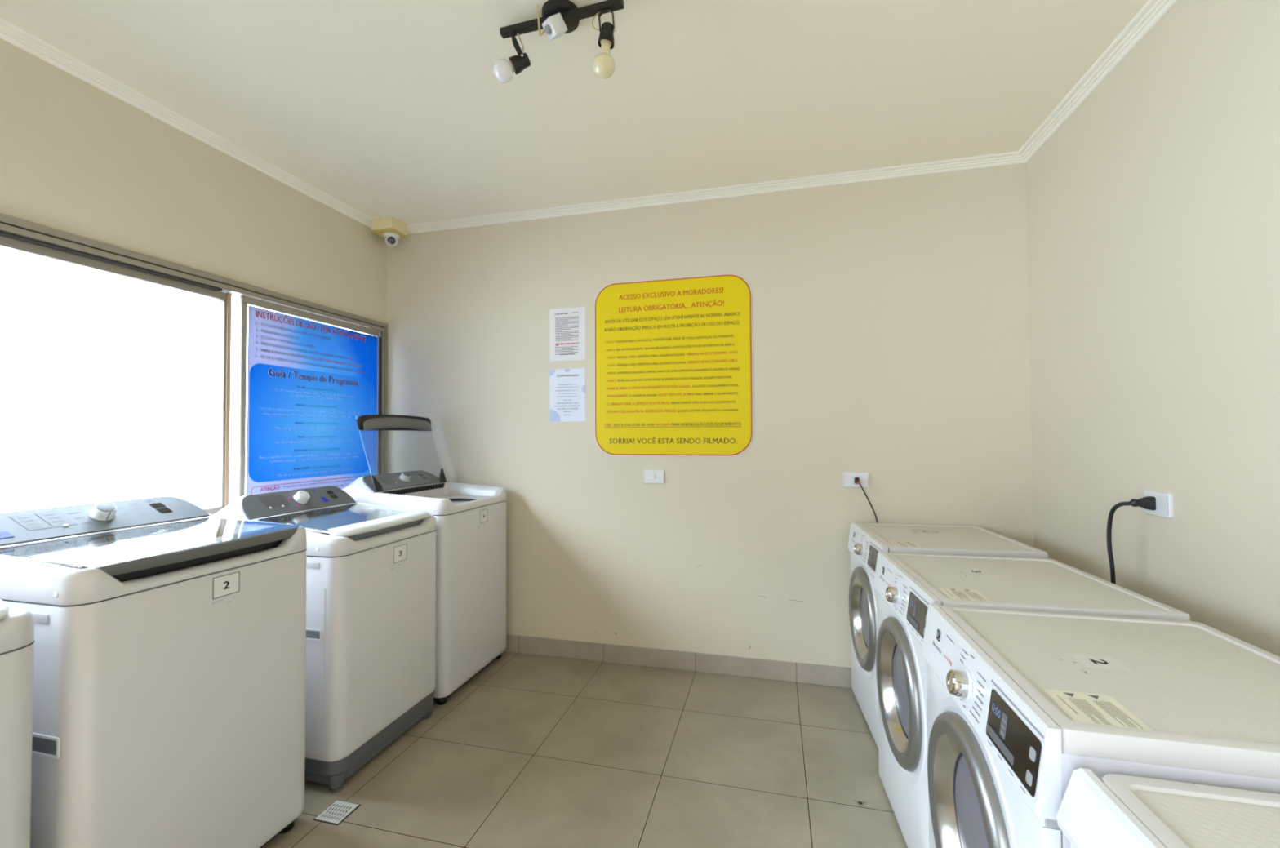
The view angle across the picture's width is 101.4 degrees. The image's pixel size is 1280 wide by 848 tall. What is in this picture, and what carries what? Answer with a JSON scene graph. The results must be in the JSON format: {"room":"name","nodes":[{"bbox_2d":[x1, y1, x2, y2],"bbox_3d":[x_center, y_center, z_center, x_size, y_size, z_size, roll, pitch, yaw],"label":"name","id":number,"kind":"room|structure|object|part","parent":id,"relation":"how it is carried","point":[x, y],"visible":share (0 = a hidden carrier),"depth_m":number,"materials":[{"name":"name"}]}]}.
{"room":"laundry","nodes":[
{"label":"laundry","id":0,"kind":"room"},
{"bbox_2d":[0,38,386,335],"bbox_3d":[-2.389,0.016,1.330,0.150,2.785,4.700,-1,-1,14],"label":"wall","id":1,"kind":"structure","parent":0,"point":[77,158],"depth_m":2.27,"materials":[{"name":"paint"}]},
{"bbox_2d":[0,213,387,515],"bbox_3d":[-2.161,-0.110,2.175,0.180,1.209,2.946,-1,-1,14],"label":"window","id":2,"kind":"structure","parent":1,"relation":"in","point":[16,234],"depth_m":2.56,"materials":[{"name":"metal"}]},
{"bbox_3d":[-2.158,-0.106,2.127,0.030,1.099,0.954,-1,-1,14],"label":"sash","id":3,"kind":"part","parent":2,"relation":"part of","materials":[{"name":"glass"}]},
{"bbox_3d":[-1.877,-0.088,3.065,0.015,1.101,0.940,-1,-1,14],"label":"sash","id":4,"kind":"part","parent":2,"relation":"part of","materials":[{"name":"metal"}]},
{"bbox_2d":[246,305,377,495],"bbox_3d":[-1.865,-0.067,3.067,0.001,1.049,0.893,-1,-1,14],"label":"poster","id":5,"kind":"object","parent":2,"relation":"attached to","point":[309,383],"visible":0.97,"depth_m":2.98,"materials":[{"name":"blue paper"}]},
{"bbox_3d":[-1.872,0.000,3.041,0.001,0.613,0.820,-1,-1,14],"label":"program panel","id":6,"kind":"part","parent":5,"relation":"part of","materials":[{"name":"blue paper"}]},
{"bbox_2d":[0,0,1148,225],"bbox_3d":[-0.466,-1.456,0.870,4.134,0.120,5.000,-1,-1,14],"label":"ceiling","id":7,"kind":"structure","parent":0,"point":[398,109],"depth_m":2.10,"materials":[{"name":"paint"}]},
{"bbox_2d":[371,217,407,246],"bbox_3d":[-1.656,-1.254,3.462,0.163,0.162,0.145,-1,-1,14],"label":"security camera","id":8,"kind":"object","parent":7,"relation":"attached to","point":[390,228],"visible":1,"depth_m":3.41,"materials":[{"name":"beige plastic"}]},
{"bbox_2d":[493,0,624,83],"bbox_3d":[-0.274,-1.253,1.760,0.473,0.251,0.128,-1,-1,14],"label":"ceiling spotlight","id":9,"kind":"object","parent":7,"relation":"attached to","point":[603,64],"visible":1,"depth_m":1.71,"materials":[{"name":"black metal"}]},
{"bbox_3d":[-0.470,-1.217,1.805,0.072,0.070,0.070,-1,-1,14],"label":"bulb","id":10,"kind":"part","parent":9,"relation":"part of","materials":[{"name":"white glass"}]},
{"bbox_2d":[537,4,567,40],"bbox_3d":[-0.290,-1.322,1.728,0.098,0.097,0.069,0,-1,-20],"label":"sensor","id":11,"kind":"object","parent":9,"relation":"attached to","point":[554,26],"visible":1,"depth_m":1.72,"materials":[{"name":"white plastic"}]},
{"bbox_3d":[-0.118,-1.181,1.706,0.072,0.104,0.072,-1,-1,14],"label":"bulb","id":12,"kind":"part","parent":9,"relation":"part of","materials":[{"name":"beige glass"}]},
{"bbox_2d":[261,651,907,847],"bbox_3d":[-0.452,1.448,0.809,4.134,0.120,5.000,-1,-1,14],"label":"floor","id":13,"kind":"structure","parent":0,"point":[531,751],"depth_m":2.14,"materials":[{"name":"tile"}]},
{"bbox_2d":[0,600,34,847],"bbox_3d":[-1.781,0.838,0.971,0.731,1.120,0.638,-1,-1,14],"label":"washing machine","id":14,"kind":"object","parent":13,"relation":"on","point":[16,624],"visible":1,"depth_m":1.15,"materials":[{"name":"white metal"}]},
{"bbox_3d":[-1.475,0.407,0.902,0.088,0.029,0.558,4,0,14],"label":"lid handle","id":15,"kind":"part","parent":14,"relation":"part of","materials":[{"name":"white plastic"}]},
{"bbox_2d":[0,496,306,847],"bbox_3d":[-1.608,0.834,1.647,0.732,1.154,0.676,-1,-1,14],"label":"washing machine","id":16,"kind":"object","parent":13,"relation":"on","point":[170,657],"visible":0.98,"depth_m":1.48,"materials":[{"name":"white metal"}]},
{"bbox_3d":[-1.456,0.772,1.263,0.158,0.049,0.004,-1,-1,14],"label":"grip frame","id":17,"kind":"part","parent":16,"relation":"part of","materials":[{"name":"white plastic"}]},
{"bbox_2d":[17,500,186,528],"bbox_3d":[-1.763,0.291,1.685,0.060,0.042,0.544,-1,-1,12],"label":"print","id":18,"kind":"object","parent":16,"relation":"on","point":[81,516],"depth_m":1.69,"materials":[{"name":"grey plastic"}]},
{"bbox_3d":[-1.747,0.286,1.706,0.064,0.054,0.062,-1,-1,14],"label":"knob","id":19,"kind":"part","parent":16,"relation":"part of","materials":[{"name":"white plastic"}]},
{"bbox_3d":[-1.754,0.302,1.695,0.125,0.080,0.608,-1,-1,14],"label":"control panel","id":20,"kind":"part","parent":16,"relation":"part of","materials":[{"name":"grey plastic"}]},
{"bbox_3d":[-1.473,0.347,1.623,0.425,0.013,0.599,2,-1,14],"label":"lid","id":21,"kind":"part","parent":16,"relation":"part of","materials":[{"name":"clear glass"}]},
{"bbox_3d":[-1.305,0.371,1.579,0.093,0.035,0.612,2,-1,14],"label":"lid handle","id":22,"kind":"part","parent":16,"relation":"part of","materials":[{"name":"grey"}]},
{"bbox_2d":[213,485,435,793],"bbox_3d":[-1.421,0.866,2.385,0.732,1.120,0.638,-1,-1,14],"label":"washing machine","id":23,"kind":"object","parent":13,"relation":"on","point":[371,672],"visible":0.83,"depth_m":2.18,"materials":[{"name":"white metal"}]},
{"bbox_2d":[238,488,343,511],"bbox_3d":[-1.587,0.342,2.425,0.045,0.049,0.544,-1,-1,13],"label":"print","id":24,"kind":"object","parent":23,"relation":"on","point":[277,501],"depth_m":2.39,"materials":[{"name":"grey plastic"}]},
{"bbox_3d":[-1.580,0.353,2.436,0.095,0.092,0.570,-1,-1,14],"label":"control panel","id":25,"kind":"part","parent":23,"relation":"part of","materials":[{"name":"grey plastic"}]},
{"bbox_3d":[-1.572,0.340,2.436,0.061,0.060,0.062,-1,-1,14],"label":"knob","id":26,"kind":"part","parent":23,"relation":"part of","materials":[{"name":"white plastic"}]},
{"bbox_3d":[-1.300,0.812,2.028,0.163,0.042,0.004,-1,-1,14],"label":"grip frame","id":27,"kind":"part","parent":23,"relation":"part of","materials":[{"name":"white plastic"}]},
{"bbox_3d":[-1.327,0.414,2.370,0.400,0.013,0.546,4,0,14],"label":"lid","id":28,"kind":"part","parent":23,"relation":"part of","materials":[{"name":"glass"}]},
{"bbox_3d":[-1.115,0.436,2.316,0.088,0.029,0.558,4,0,14],"label":"lid handle","id":29,"kind":"part","parent":23,"relation":"part of","materials":[{"name":"white plastic"}]},
{"bbox_2d":[312,800,360,825],"bbox_3d":[-1.102,1.412,1.907,0.108,0.004,0.106,-1,-1,14],"label":"floor drain","id":30,"kind":"object","parent":13,"relation":"on","point":[338,811],"visible":1,"depth_m":1.90,"materials":[{"name":"white plastic"}]},
{"bbox_2d":[341,414,506,705],"bbox_3d":[-1.254,0.692,3.051,0.732,1.495,0.676,-1,-1,14],"label":"washing machine","id":31,"kind":"object","parent":13,"relation":"on","point":[470,518],"visible":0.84,"depth_m":2.88,"materials":[{"name":"white metal"}]},
{"bbox_3d":[-1.409,0.319,2.806,0.010,0.090,0.050,-20,-6,13],"label":"hinge arm","id":32,"kind":"part","parent":31,"relation":"part of","materials":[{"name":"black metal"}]},
{"bbox_3d":[-1.432,-0.009,3.111,0.035,0.093,0.620,-20,-6,13],"label":"lid handle","id":33,"kind":"part","parent":31,"relation":"part of","materials":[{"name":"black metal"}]},
{"bbox_3d":[-1.398,0.330,3.095,0.125,0.080,0.608,-1,-1,14],"label":"control panel","id":34,"kind":"part","parent":31,"relation":"part of","materials":[{"name":"grey plastic"}]},
{"bbox_3d":[-1.391,0.314,3.106,0.064,0.054,0.062,-1,-1,14],"label":"knob","id":35,"kind":"part","parent":31,"relation":"part of","materials":[{"name":"white plastic"}]},
{"bbox_3d":[-1.270,0.330,3.355,0.010,0.090,0.050,-20,-6,13],"label":"hinge arm","id":36,"kind":"part","parent":31,"relation":"part of","materials":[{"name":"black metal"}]},
{"bbox_2d":[847,522,1048,747],"bbox_3d":[1.349,0.965,2.427,0.662,0.897,0.632,-1,-1,11],"label":"dryer","id":37,"kind":"object","parent":13,"relation":"on","point":[865,540],"visible":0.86,"depth_m":2.40,"materials":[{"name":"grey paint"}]},
{"bbox_3d":[1.040,0.597,2.493,0.035,0.055,0.054,-1,-1,11],"label":"knob","id":38,"kind":"part","parent":37,"relation":"part of","materials":[{"name":"silver metal"}]},
{"bbox_3d":[1.049,0.916,2.485,0.028,0.466,0.466,-1,-1,11],"label":"door","id":39,"kind":"part","parent":37,"relation":"part of","materials":[{"name":"silver metal"}]},
{"bbox_3d":[1.075,1.031,2.477,0.027,0.734,0.630,-1,-1,11],"label":"panel","id":40,"kind":"part","parent":37,"relation":"part of","materials":[{"name":"white metal"}]},
{"bbox_3d":[1.071,0.916,2.481,0.019,0.296,0.296,-1,-1,11],"label":"door glass","id":41,"kind":"part","parent":37,"relation":"part of","materials":[{"name":"grey"}]},
{"bbox_3d":[1.381,0.536,2.429,0.593,0.040,0.630,-1,-1,11],"label":"panel","id":42,"kind":"part","parent":37,"relation":"part of","materials":[{"name":"white metal"}]},
{"bbox_2d":[873,551,1190,847],"bbox_3d":[1.169,0.951,1.719,0.662,0.897,0.632,-1,-1,11],"label":"dryer","id":43,"kind":"object","parent":13,"relation":"on","point":[904,584],"visible":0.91,"depth_m":1.68,"materials":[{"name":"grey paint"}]},
{"bbox_3d":[0.860,0.583,1.789,0.035,0.055,0.054,-1,-1,11],"label":"knob","id":44,"kind":"part","parent":43,"relation":"part of","materials":[{"name":"silver metal"}]},
{"bbox_2d":[888,569,906,613],"bbox_3d":[0.885,0.574,1.815,0.016,0.114,0.240,-1,-1,11],"label":"print","id":45,"kind":"object","parent":43,"relation":"on","point":[897,578],"depth_m":1.77,"materials":[{"name":"grey"}]},
{"bbox_3d":[0.869,0.902,1.781,0.028,0.466,0.466,-1,-1,11],"label":"door","id":46,"kind":"part","parent":43,"relation":"part of","materials":[{"name":"silver metal"}]},
{"bbox_3d":[0.891,0.902,1.776,0.019,0.296,0.296,-1,-1,11],"label":"door glass","id":47,"kind":"part","parent":43,"relation":"part of","materials":[{"name":"grey"}]},
{"bbox_3d":[0.895,1.017,1.773,0.027,0.734,0.630,-1,-1,11],"label":"panel","id":48,"kind":"part","parent":43,"relation":"part of","materials":[{"name":"white metal"}]},
{"bbox_2d":[945,589,986,600],"bbox_3d":[0.955,0.503,1.542,0.077,0.001,0.107,-1,-1,11],"label":"print","id":49,"kind":"object","parent":43,"relation":"on","point":[954,594],"depth_m":1.54,"materials":[{"name":"grey paper"}]},
{"bbox_3d":[1.200,0.522,1.721,0.593,0.040,0.630,-1,-1,11],"label":"panel","id":50,"kind":"part","parent":43,"relation":"part of","materials":[{"name":"white metal"}]},
{"bbox_2d":[921,604,1279,847],"bbox_3d":[1.003,0.938,1.070,0.662,0.897,0.632,-1,-1,14],"label":"dryer","id":51,"kind":"object","parent":13,"relation":"on","point":[1019,702],"visible":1,"depth_m":1.00,"materials":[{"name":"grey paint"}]},
{"bbox_3d":[0.697,0.570,1.151,0.035,0.055,0.054,-1,-1,14],"label":"knob","id":52,"kind":"part","parent":51,"relation":"part of","materials":[{"name":"silver metal"}]},
{"bbox_2d":[946,635,985,723],"bbox_3d":[0.723,0.561,1.176,0.016,0.114,0.240,-1,-1,14],"label":"print","id":53,"kind":"object","parent":51,"relation":"on","point":[969,664],"depth_m":1.13,"materials":[{"name":"grey"}]},
{"bbox_3d":[0.706,0.889,1.143,0.028,0.466,0.466,-1,-1,14],"label":"door","id":54,"kind":"part","parent":51,"relation":"part of","materials":[{"name":"silver metal"}]},
{"bbox_3d":[0.727,0.889,1.138,0.019,0.296,0.296,-1,-1,14],"label":"door glass","id":55,"kind":"part","parent":51,"relation":"part of","materials":[{"name":"grey"}]},
{"bbox_3d":[0.732,1.004,1.134,0.027,0.734,0.630,-1,-1,14],"label":"panel","id":56,"kind":"part","parent":51,"relation":"part of","materials":[{"name":"white metal"}]},
{"bbox_2d":[1057,692,1143,728],"bbox_3d":[0.782,0.490,0.901,0.077,0.001,0.107,-1,-1,14],"label":"print","id":57,"kind":"object","parent":51,"relation":"on","point":[1086,708],"depth_m":0.90,"materials":[{"name":"grey paper"}]},
{"bbox_3d":[1.034,0.509,1.071,0.593,0.040,0.630,-1,-1,14],"label":"panel","id":58,"kind":"part","parent":51,"relation":"part of","materials":[{"name":"white metal"}]},
{"bbox_2d":[1056,768,1279,847],"bbox_3d":[0.876,0.944,0.432,0.654,0.858,0.602,-1,-1,13],"label":"dryer","id":59,"kind":"object","parent":13,"relation":"on","point":[1113,811],"visible":1,"depth_m":0.72,"materials":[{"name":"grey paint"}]},
{"bbox_2d":[386,163,1034,667],"bbox_3d":[0.138,0.043,3.189,4.134,2.785,0.151,-1,-1,14],"label":"wall","id":60,"kind":"structure","parent":0,"point":[891,317],"depth_m":2.98,"materials":[{"name":"paint"}]},
{"bbox_2d":[549,306,585,361],"bbox_3d":[-0.455,-0.560,3.272,0.239,0.332,0.005,-1,-1,14],"label":"paper notice","id":61,"kind":"object","parent":60,"relation":"attached to","point":[566,325],"visible":1,"depth_m":3.27,"materials":[{"name":"white paper"}]},
{"bbox_2d":[554,311,578,355],"bbox_3d":[-0.458,-0.564,3.271,0.160,0.263,0.001,-1,-1,14],"label":"print","id":62,"kind":"object","parent":61,"relation":"attached to","point":[575,312],"depth_m":3.27},
{"bbox_2d":[549,368,585,422],"bbox_3d":[-0.453,-0.180,3.264,0.239,0.330,0.005,-1,-1,14],"label":"paper notice","id":63,"kind":"object","parent":60,"relation":"attached to","point":[566,386],"visible":1,"depth_m":3.26,"materials":[{"name":"white paper"}]},
{"bbox_2d":[643,469,664,484],"bbox_3d":[0.081,0.313,3.115,0.129,0.082,0.012,-1,-1,14],"label":"wall socket","id":64,"kind":"object","parent":60,"relation":"attached to","point":[650,476],"visible":1,"depth_m":3.11,"materials":[{"name":"white plastic"}]},
{"bbox_2d":[594,274,753,456],"bbox_3d":[0.181,-0.338,3.105,0.950,1.055,0.006,-1,-1,14],"label":"sign","id":65,"kind":"object","parent":60,"relation":"attached to","point":[673,357],"visible":1,"depth_m":3.10,"materials":[{"name":"yellow paper"}]},
{"bbox_2d":[504,634,851,688],"bbox_3d":[0.125,1.380,3.083,3.834,0.106,0.012,-1,-1,14],"label":"baseboard","id":66,"kind":"structure","parent":60,"relation":"attached to","point":[793,672],"depth_m":3.04,"materials":[{"name":"tile"}]},
{"bbox_2d":[842,471,869,487],"bbox_3d":[1.169,0.302,2.839,0.134,0.082,0.012,-1,-1,14],"label":"wall socket","id":67,"kind":"object","parent":60,"relation":"attached to","point":[848,477],"visible":0.93,"depth_m":2.84,"materials":[{"name":"white plastic"}]},
{"bbox_2d":[853,477,878,523],"bbox_3d":[1.220,0.555,2.795,0.132,0.534,0.042,-1,-1,14],"label":"power cord","id":68,"kind":"object","parent":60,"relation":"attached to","point":[856,480],"visible":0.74,"depth_m":2.79,"materials":[{"name":"black plastic"}]},
{"bbox_2d":[1026,0,1279,657],"bbox_3d":[1.471,-0.024,0.349,0.150,2.785,4.700,-1,-1,14],"label":"wall","id":69,"kind":"structure","parent":0,"point":[1153,208],"depth_m":1.72,"materials":[{"name":"paint"}]},
{"bbox_2d":[0,0,1177,234],"bbox_3d":[-0.466,-1.377,0.869,3.834,0.038,4.700,-1,-1,14],"label":"trim","id":70,"kind":"structure","parent":69,"relation":"attached to","point":[1153,11],"depth_m":2.65,"materials":[{"name":"white paint"}]},
{"bbox_2d":[1106,496,1155,584],"bbox_3d":[1.700,0.523,1.811,0.127,0.551,0.049,-1,-2,42],"label":"power cord","id":71,"kind":"object","parent":69,"relation":"attached to","point":[1148,503],"visible":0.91,"depth_m":1.84,"materials":[{"name":"black plastic"}]},
{"bbox_2d":[1143,489,1173,518],"bbox_3d":[1.753,0.270,1.776,0.012,0.082,0.125,-1,-1,14],"label":"wall socket","id":72,"kind":"object","parent":69,"relation":"attached to","point":[1164,501],"visible":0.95,"depth_m":1.75,"materials":[{"name":"white plastic"}]}
]}

